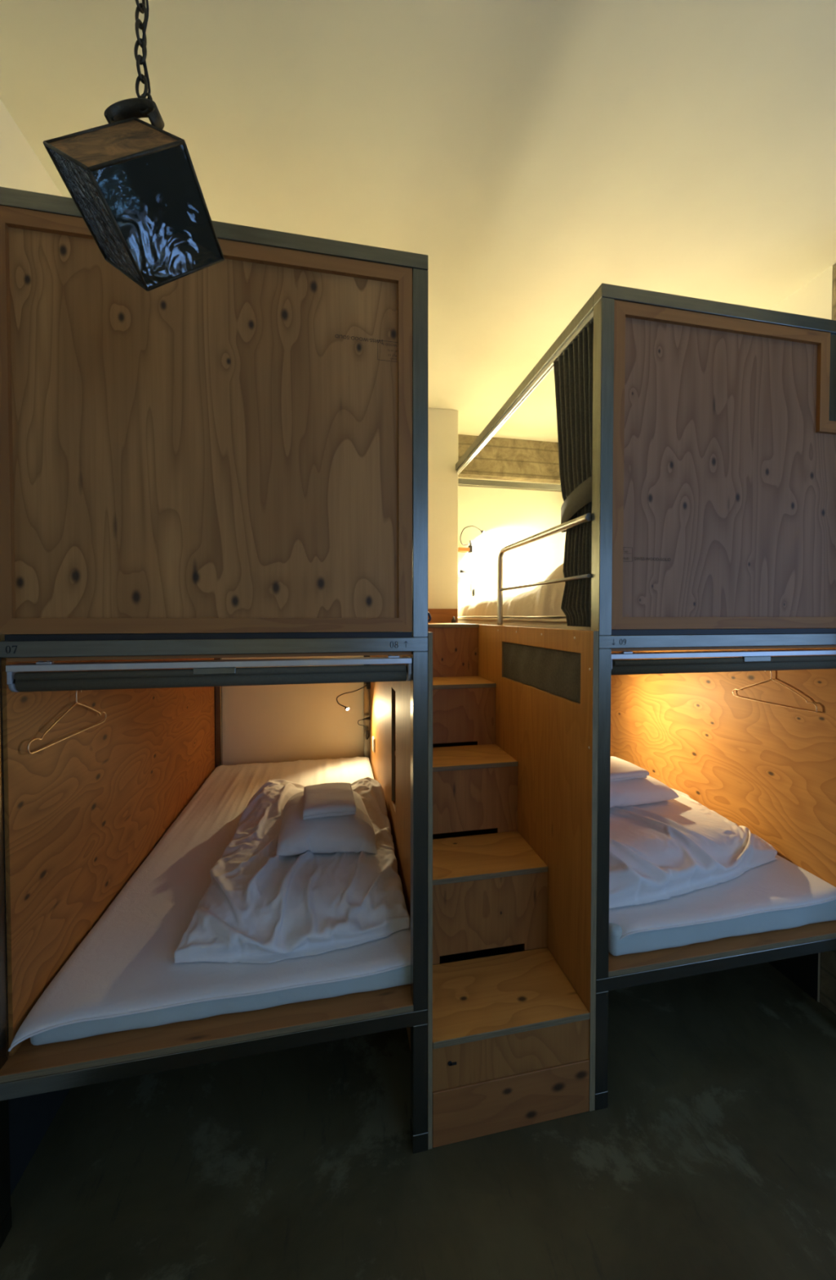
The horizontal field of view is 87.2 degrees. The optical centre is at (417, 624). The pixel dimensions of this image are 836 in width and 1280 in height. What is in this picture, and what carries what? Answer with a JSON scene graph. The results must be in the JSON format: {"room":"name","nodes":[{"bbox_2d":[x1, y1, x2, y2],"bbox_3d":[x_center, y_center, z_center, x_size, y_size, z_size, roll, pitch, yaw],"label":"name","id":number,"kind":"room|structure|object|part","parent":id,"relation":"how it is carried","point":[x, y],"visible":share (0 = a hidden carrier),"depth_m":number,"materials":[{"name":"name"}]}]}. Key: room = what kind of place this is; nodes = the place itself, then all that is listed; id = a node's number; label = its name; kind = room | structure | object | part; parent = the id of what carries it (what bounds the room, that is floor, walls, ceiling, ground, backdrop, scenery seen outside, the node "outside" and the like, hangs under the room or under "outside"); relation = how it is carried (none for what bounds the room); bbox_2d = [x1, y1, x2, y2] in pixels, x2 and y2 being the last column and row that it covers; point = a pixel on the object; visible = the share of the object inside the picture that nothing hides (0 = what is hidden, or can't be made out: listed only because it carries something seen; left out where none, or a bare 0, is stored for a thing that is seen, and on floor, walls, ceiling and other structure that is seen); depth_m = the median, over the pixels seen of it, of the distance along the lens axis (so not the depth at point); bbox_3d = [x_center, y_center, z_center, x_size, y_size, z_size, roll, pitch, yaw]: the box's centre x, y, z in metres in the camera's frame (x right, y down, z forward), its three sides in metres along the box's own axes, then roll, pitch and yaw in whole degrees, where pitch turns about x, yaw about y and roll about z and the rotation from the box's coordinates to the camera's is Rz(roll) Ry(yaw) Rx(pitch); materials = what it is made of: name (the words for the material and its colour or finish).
{"room":"dormitory","nodes":[
{"label":"dormitory","id":0,"kind":"room"},
{"bbox_2d":[0,99,62,1037],"bbox_3d":[-0.895,0.078,0.310,0.100,2.620,5.160,0,1,-11],"label":"wall","id":1,"kind":"structure","parent":0,"point":[20,168],"depth_m":1.09,"materials":[{"name":"white paint"}]},
{"bbox_2d":[8,1088,70,1195],"bbox_3d":[-1.139,1.178,1.864,0.003,0.360,1.860,0,1,-11],"label":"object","id":2,"kind":"structure","parent":1,"relation":"attached to","point":[30,1117],"depth_m":1.11,"materials":[{"name":"paint"}]},
{"bbox_2d":[222,476,565,765],"bbox_3d":[-0.106,0.024,3.039,2.488,2.620,0.100,0,1,-11],"label":"wall","id":3,"kind":"structure","parent":0,"point":[286,722],"depth_m":2.94,"materials":[{"name":"white paint"}]},
{"bbox_2d":[427,407,457,622],"bbox_3d":[-0.037,-0.644,2.781,0.486,1.275,0.408,0,1,-11],"label":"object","id":4,"kind":"structure","parent":3,"relation":"attached to","point":[442,424],"depth_m":2.61,"materials":[{"name":"white paint"}]},
{"bbox_2d":[457,546,469,552],"bbox_3d":[0.308,-0.516,3.022,0.082,0.024,0.069,0,1,-11],"label":"block","id":5,"kind":"object","parent":3,"relation":"attached to","point":[460,549],"visible":0.76,"depth_m":2.99,"materials":[{"name":"brown wood"}]},
{"bbox_2d":[460,525,484,552],"bbox_3d":[0.374,-0.582,3.002,0.188,0.174,0.067,-1,1,-39],"label":"reading lamp","id":6,"kind":"object","parent":5,"relation":"attached to","point":[470,546],"visible":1,"depth_m":3.00,"materials":[{"name":"black metal"}]},
{"bbox_2d":[457,564,474,596],"bbox_3d":[0.326,-0.306,3.038,0.132,0.220,0.045,0,1,5],"label":"power socket","id":7,"kind":"object","parent":3,"relation":"attached to","point":[460,571],"visible":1,"depth_m":3.05,"materials":[{"name":"plastic"}]},
{"bbox_3d":[0.285,-0.371,3.052,0.048,0.090,0.008,0,1,-11],"label":"plate","id":8,"kind":"part","parent":7,"relation":"part of","materials":[{"name":"plastic"}]},
{"bbox_2d":[457,434,560,483],"bbox_3d":[0.651,-1.156,3.074,0.979,0.262,0.075,0,1,-11],"label":"beam","id":9,"kind":"structure","parent":3,"relation":"attached to","point":[500,459],"depth_m":3.04,"materials":[{"name":"wood"}]},
{"bbox_2d":[0,0,835,442],"bbox_3d":[0.729,-1.288,0.598,3.408,0.100,5.160,0,1,-11],"label":"ceiling","id":10,"kind":"structure","parent":0,"point":[540,154],"depth_m":1.11,"materials":[{"name":"paint"}]},
{"bbox_2d":[43,0,224,291],"bbox_3d":[-0.390,-0.858,0.613,0.205,0.759,0.198,0,1,-11],"label":"pendant lantern","id":11,"kind":"object","parent":10,"relation":"hanging from","point":[133,183],"visible":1,"depth_m":0.59,"materials":[{"name":"black metal"}]},
{"bbox_3d":[-0.434,-0.552,0.599,0.092,0.141,0.151,0,1,1],"label":"glass pane","id":12,"kind":"part","parent":11,"relation":"part of","materials":[{"name":"black glass"}]},
{"bbox_3d":[-0.391,-0.620,0.565,0.165,0.160,0.081,1,1,28],"label":"plate","id":13,"kind":"part","parent":11,"relation":"part of","materials":[{"name":"brown wood"}]},
{"bbox_3d":[-0.390,-0.591,0.619,0.205,0.224,0.198,0,1,-11],"label":"soldered frame","id":14,"kind":"part","parent":11,"relation":"part of","materials":[{"name":"metal"}]},
{"bbox_3d":[-0.377,-0.720,0.606,0.025,0.028,0.003,0,1,16],"label":"chain","id":15,"kind":"part","parent":11,"relation":"part of","materials":[{"name":"metal"}]},
{"bbox_3d":[-0.375,-0.975,0.602,0.009,0.517,0.009,0,1,-11],"label":"power cord","id":16,"kind":"part","parent":11,"relation":"part of","materials":[{"name":"black metal"}]},
{"bbox_3d":[-0.345,-0.550,0.596,0.089,0.136,0.148,0,1,1],"label":"glass pane","id":17,"kind":"part","parent":11,"relation":"part of","materials":[{"name":"black glass"}]},
{"bbox_2d":[0,946,835,1279],"bbox_3d":[0.729,1.432,0.652,3.408,0.100,5.160,0,1,-11],"label":"floor","id":18,"kind":"structure","parent":0,"point":[711,1155],"depth_m":1.11,"materials":[{"name":"concrete"}]},
{"bbox_2d":[0,186,431,1248],"bbox_3d":[-0.636,0.206,1.931,1.017,2.300,1.841,0,1,-11],"label":"bunk bed","id":19,"kind":"object","parent":18,"relation":"on","point":[234,449],"visible":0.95,"depth_m":1.04,"materials":[{"name":"wood"}]},
{"bbox_3d":[-0.943,0.244,0.956,0.039,2.262,0.040,0,1,-11],"label":"post","id":20,"kind":"part","parent":19,"relation":"part of","materials":[{"name":"metal"}]},
{"bbox_2d":[26,690,106,754],"bbox_3d":[-0.958,0.241,1.216,0.013,0.137,0.365,0,1,-11],"label":"wire hanger","id":21,"kind":"object","parent":19,"relation":"attached to","point":[72,706],"visible":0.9,"depth_m":1.18,"materials":[{"name":"brown metal"}]},
{"bbox_3d":[-1.093,0.509,1.847,0.009,0.909,1.745,0,1,-11],"label":"panel","id":22,"kind":"part","parent":19,"relation":"part of","materials":[{"name":"brown wood"}]},
{"bbox_3d":[-0.469,-0.436,1.034,0.880,0.880,0.012,0,1,-11],"label":"panel","id":23,"kind":"part","parent":19,"relation":"part of","materials":[{"name":"brown wood"}]},
{"bbox_3d":[-0.464,-0.435,1.032,0.912,0.907,0.027,0,1,-11],"label":"panel frame","id":24,"kind":"part","parent":19,"relation":"part of","materials":[{"name":"brown wood"}]},
{"bbox_2d":[5,651,412,692],"bbox_3d":[-0.458,0.109,1.058,0.894,0.078,0.053,0,1,-11],"label":"roller blind","id":25,"kind":"object","parent":19,"relation":"attached to","point":[23,677],"visible":1,"depth_m":1.03,"materials":[{"name":"fabric"}]},
{"bbox_2d":[8,756,410,1051],"bbox_3d":[-0.617,0.919,1.938,0.943,0.089,1.783,0,1,-11],"label":"mattress","id":26,"kind":"object","parent":19,"relation":"on","point":[123,975],"visible":0.66,"depth_m":1.18,"materials":[{"name":"white fabric"}]},
{"bbox_2d":[173,777,409,963],"bbox_3d":[-0.414,0.809,1.701,0.667,0.152,1.089,0,1,-11],"label":"duvet","id":27,"kind":"object","parent":26,"relation":"on","point":[259,905],"visible":0.72,"depth_m":1.31,"materials":[{"name":"white fabric"}]},
{"bbox_2d":[275,791,377,856],"bbox_3d":[-0.353,0.744,1.706,0.348,0.135,0.442,0,1,-11],"label":"pillow","id":28,"kind":"object","parent":27,"relation":"on","point":[348,833],"visible":0.76,"depth_m":1.53,"materials":[{"name":"white fabric"}]},
{"bbox_2d":[302,782,355,819],"bbox_3d":[-0.342,0.665,1.677,0.186,0.048,0.246,0,1,-14],"label":"folded towel","id":29,"kind":"object","parent":28,"relation":"on","point":[326,799],"visible":1,"depth_m":1.61,"materials":[{"name":"white fabric"}]},
{"bbox_3d":[-0.470,1.018,1.063,1.003,0.038,0.040,0,1,-11],"label":"rail","id":30,"kind":"part","parent":19,"relation":"part of","materials":[{"name":"metal"}]},
{"bbox_3d":[-0.470,0.051,1.044,1.003,0.035,0.040,0,1,-11],"label":"rail","id":31,"kind":"part","parent":19,"relation":"part of","materials":[{"name":"metal"}]},
{"bbox_3d":[-0.470,-0.908,1.025,1.003,0.037,0.040,0,1,-11],"label":"rail","id":32,"kind":"part","parent":19,"relation":"part of","materials":[{"name":"metal"}]},
{"bbox_3d":[-1.247,0.208,2.730,0.039,2.263,0.040,0,1,-11],"label":"post","id":33,"kind":"part","parent":19,"relation":"part of","materials":[{"name":"metal"}]},
{"bbox_2d":[336,682,370,710],"bbox_3d":[-0.380,0.430,2.775,0.263,0.184,0.108,-1,1,-39],"label":"reading lamp","id":34,"kind":"object","parent":19,"relation":"attached to","point":[368,684],"visible":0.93,"depth_m":2.78,"materials":[{"name":"black metal"}]},
{"bbox_3d":[-0.340,0.205,2.906,0.039,2.263,0.040,0,1,-11],"label":"post","id":35,"kind":"part","parent":19,"relation":"part of","materials":[{"name":"metal"}]},
{"bbox_3d":[0.003,0.241,1.139,0.039,2.262,0.040,0,1,-11],"label":"post","id":36,"kind":"part","parent":19,"relation":"part of","materials":[{"name":"metal"}]},
{"bbox_2d":[369,608,598,1149],"bbox_3d":[0.097,0.634,2.062,0.493,1.437,1.800,0,1,-11],"label":"staircase","id":37,"kind":"structure","parent":18,"relation":"on","point":[513,711],"depth_m":1.41,"materials":[{"name":"brown wood"}]},
{"bbox_2d":[357,716,374,752],"bbox_3d":[-0.322,0.669,2.698,0.083,0.148,0.307,0,1,-11],"label":"power socket","id":38,"kind":"object","parent":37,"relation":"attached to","point":[367,733],"visible":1,"depth_m":2.82,"materials":[{"name":"plastic"}]},
{"bbox_3d":[-0.323,0.710,2.833,0.016,0.062,0.046,0,1,20],"label":"coiled cord","id":39,"kind":"part","parent":38,"relation":"part of","materials":[{"name":"black plastic"}]},
{"bbox_3d":[-0.262,0.703,2.585,0.009,0.080,0.060,0,1,-11],"label":"plate","id":40,"kind":"part","parent":38,"relation":"part of","materials":[{"name":"plastic"}]},
{"bbox_3d":[0.000,-0.054,2.586,0.480,0.082,0.012,0,1,-11],"label":"skirting","id":41,"kind":"part","parent":37,"relation":"part of","materials":[{"name":"brown wood"}]},
{"bbox_2d":[455,283,835,1110],"bbox_3d":[0.794,0.201,2.209,0.989,2.300,1.841,0,1,-11],"label":"bunk bed","id":42,"kind":"object","parent":18,"relation":"on","point":[713,468],"visible":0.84,"depth_m":1.31,"materials":[{"name":"metal"}]},
{"bbox_3d":[0.648,-0.947,2.983,0.972,0.037,0.040,0,1,-11],"label":"rail","id":43,"kind":"part","parent":42,"relation":"part of","materials":[{"name":"metal"}]},
{"bbox_3d":[0.352,-0.928,2.055,0.039,0.037,1.668,0,1,-11],"label":"rail","id":44,"kind":"part","parent":42,"relation":"part of","materials":[{"name":"metal"}]},
{"bbox_3d":[0.421,-0.159,1.587,0.023,0.332,0.689,0,1,-11],"label":"guard rail","id":45,"kind":"part","parent":42,"relation":"part of","materials":[{"name":"silver metal"}]},
{"bbox_2d":[553,320,593,626],"bbox_3d":[0.489,-0.439,1.371,0.058,0.886,0.260,0,1,-11],"label":"curtain","id":46,"kind":"object","parent":42,"relation":"hanging from","point":[573,370],"visible":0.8,"depth_m":1.34,"materials":[{"name":"fabric"}]},
{"bbox_3d":[0.515,0.239,1.239,0.039,2.262,0.040,0,1,-11],"label":"post","id":47,"kind":"part","parent":42,"relation":"part of","materials":[{"name":"metal"}]},
{"bbox_2d":[457,616,826,631],"bbox_3d":[0.813,-0.006,2.169,0.880,0.070,1.618,0,1,-11],"label":"mattress","id":48,"kind":"object","parent":42,"relation":"on","point":[548,622],"visible":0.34,"depth_m":1.81,"materials":[{"name":"white fabric"}]},
{"bbox_2d":[457,563,565,616],"bbox_3d":[0.810,-0.147,2.134,0.894,0.212,1.525,0,1,-11],"label":"blanket","id":49,"kind":"object","parent":48,"relation":"on","point":[544,600],"visible":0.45,"depth_m":1.76,"materials":[{"name":"white fabric"}]},
{"bbox_3d":[0.973,-0.913,1.304,0.972,0.037,0.040,0,1,-11],"label":"rail","id":50,"kind":"part","parent":42,"relation":"part of","materials":[{"name":"metal"}]},
{"bbox_3d":[0.973,1.013,1.343,0.972,0.038,0.040,0,1,-11],"label":"rail","id":51,"kind":"part","parent":42,"relation":"part of","materials":[{"name":"metal"}]},
{"bbox_3d":[0.973,0.045,1.324,0.972,0.035,0.040,0,1,-11],"label":"rail","id":52,"kind":"part","parent":42,"relation":"part of","materials":[{"name":"metal"}]},
{"bbox_3d":[0.896,-0.749,1.293,0.720,0.265,0.012,0,1,-11],"label":"panel","id":53,"kind":"part","parent":42,"relation":"part of","materials":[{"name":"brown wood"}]},
{"bbox_2d":[608,854,835,955],"bbox_3d":[0.818,0.898,2.215,0.876,0.121,1.785,0,1,-11],"label":"mattress","id":54,"kind":"object","parent":42,"relation":"on","point":[778,894],"visible":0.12,"depth_m":1.38,"materials":[{"name":"white fabric"}]},
{"bbox_2d":[608,787,777,908],"bbox_3d":[0.877,0.793,1.815,0.885,0.137,0.826,0,1,-11],"label":"duvet","id":55,"kind":"object","parent":54,"relation":"on","point":[659,851],"visible":0.48,"depth_m":1.53,"materials":[{"name":"white fabric"}]},
{"bbox_2d":[609,775,679,808],"bbox_3d":[0.848,0.708,1.962,0.487,0.119,0.395,0,1,-14],"label":"pillow","id":56,"kind":"object","parent":55,"relation":"on","point":[637,791],"visible":0.29,"depth_m":1.84,"materials":[{"name":"white fabric"}]},
{"bbox_2d":[609,755,648,781],"bbox_3d":[0.856,0.640,1.960,0.227,0.043,0.221,0,1,-17],"label":"folded towel","id":57,"kind":"object","parent":56,"relation":"on","point":[620,769],"visible":0.5,"depth_m":1.88,"materials":[{"name":"white fabric"}]},
{"bbox_2d":[610,644,835,675],"bbox_3d":[0.972,0.104,1.335,0.893,0.078,0.053,0,1,-11],"label":"roller blind","id":58,"kind":"object","parent":42,"relation":"attached to","point":[651,663],"visible":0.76,"depth_m":1.30,"materials":[{"name":"fabric"}]},
{"bbox_3d":[1.250,0.500,2.301,0.010,0.909,1.745,0,1,-11],"label":"panel","id":59,"kind":"part","parent":42,"relation":"part of","materials":[{"name":"brown wood"}]},
{"bbox_3d":[0.974,-0.441,1.311,0.893,0.904,0.027,0,1,-11],"label":"panel frame","id":60,"kind":"part","parent":42,"relation":"part of","materials":[{"name":"brown wood"}]},
{"bbox_3d":[0.977,-0.309,1.317,0.885,0.615,0.012,0,1,-11],"label":"panel","id":61,"kind":"part","parent":42,"relation":"part of","materials":[{"name":"brown wood"}]},
{"bbox_2d":[732,670,817,712],"bbox_3d":[1.356,0.233,1.684,0.013,0.144,0.331,0,1,-11],"label":"wire hanger","id":62,"kind":"object","parent":42,"relation":"attached to","point":[815,711],"visible":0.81,"depth_m":1.66,"materials":[{"name":"brown metal"}]},
{"bbox_3d":[1.337,-0.762,1.376,0.152,0.266,0.024,0,1,-11],"label":"corner plate","id":63,"kind":"part","parent":42,"relation":"part of","materials":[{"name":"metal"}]},
{"bbox_2d":[768,265,833,1002],"bbox_3d":[1.336,0.035,2.454,0.120,2.620,1.800,0,1,-11],"label":"wall","id":64,"kind":"structure","parent":0,"point":[814,299],"depth_m":1.59,"materials":[{"name":"white paint"}]},
{"bbox_2d":[767,952,817,1000],"bbox_3d":[1.285,1.167,2.416,0.003,0.360,1.691,0,1,-11],"label":"baseboard","id":65,"kind":"structure","parent":64,"relation":"attached to","point":[802,971],"depth_m":1.64,"materials":[{"name":"paint"}]},
{"bbox_2d":[819,263,835,1014],"bbox_3d":[1.633,0.056,1.442,0.323,2.620,0.300,0,1,-11],"label":"trim","id":66,"kind":"structure","parent":64,"relation":"attached to","point":[828,958],"depth_m":1.55,"materials":[{"name":"black metal"}]}
]}

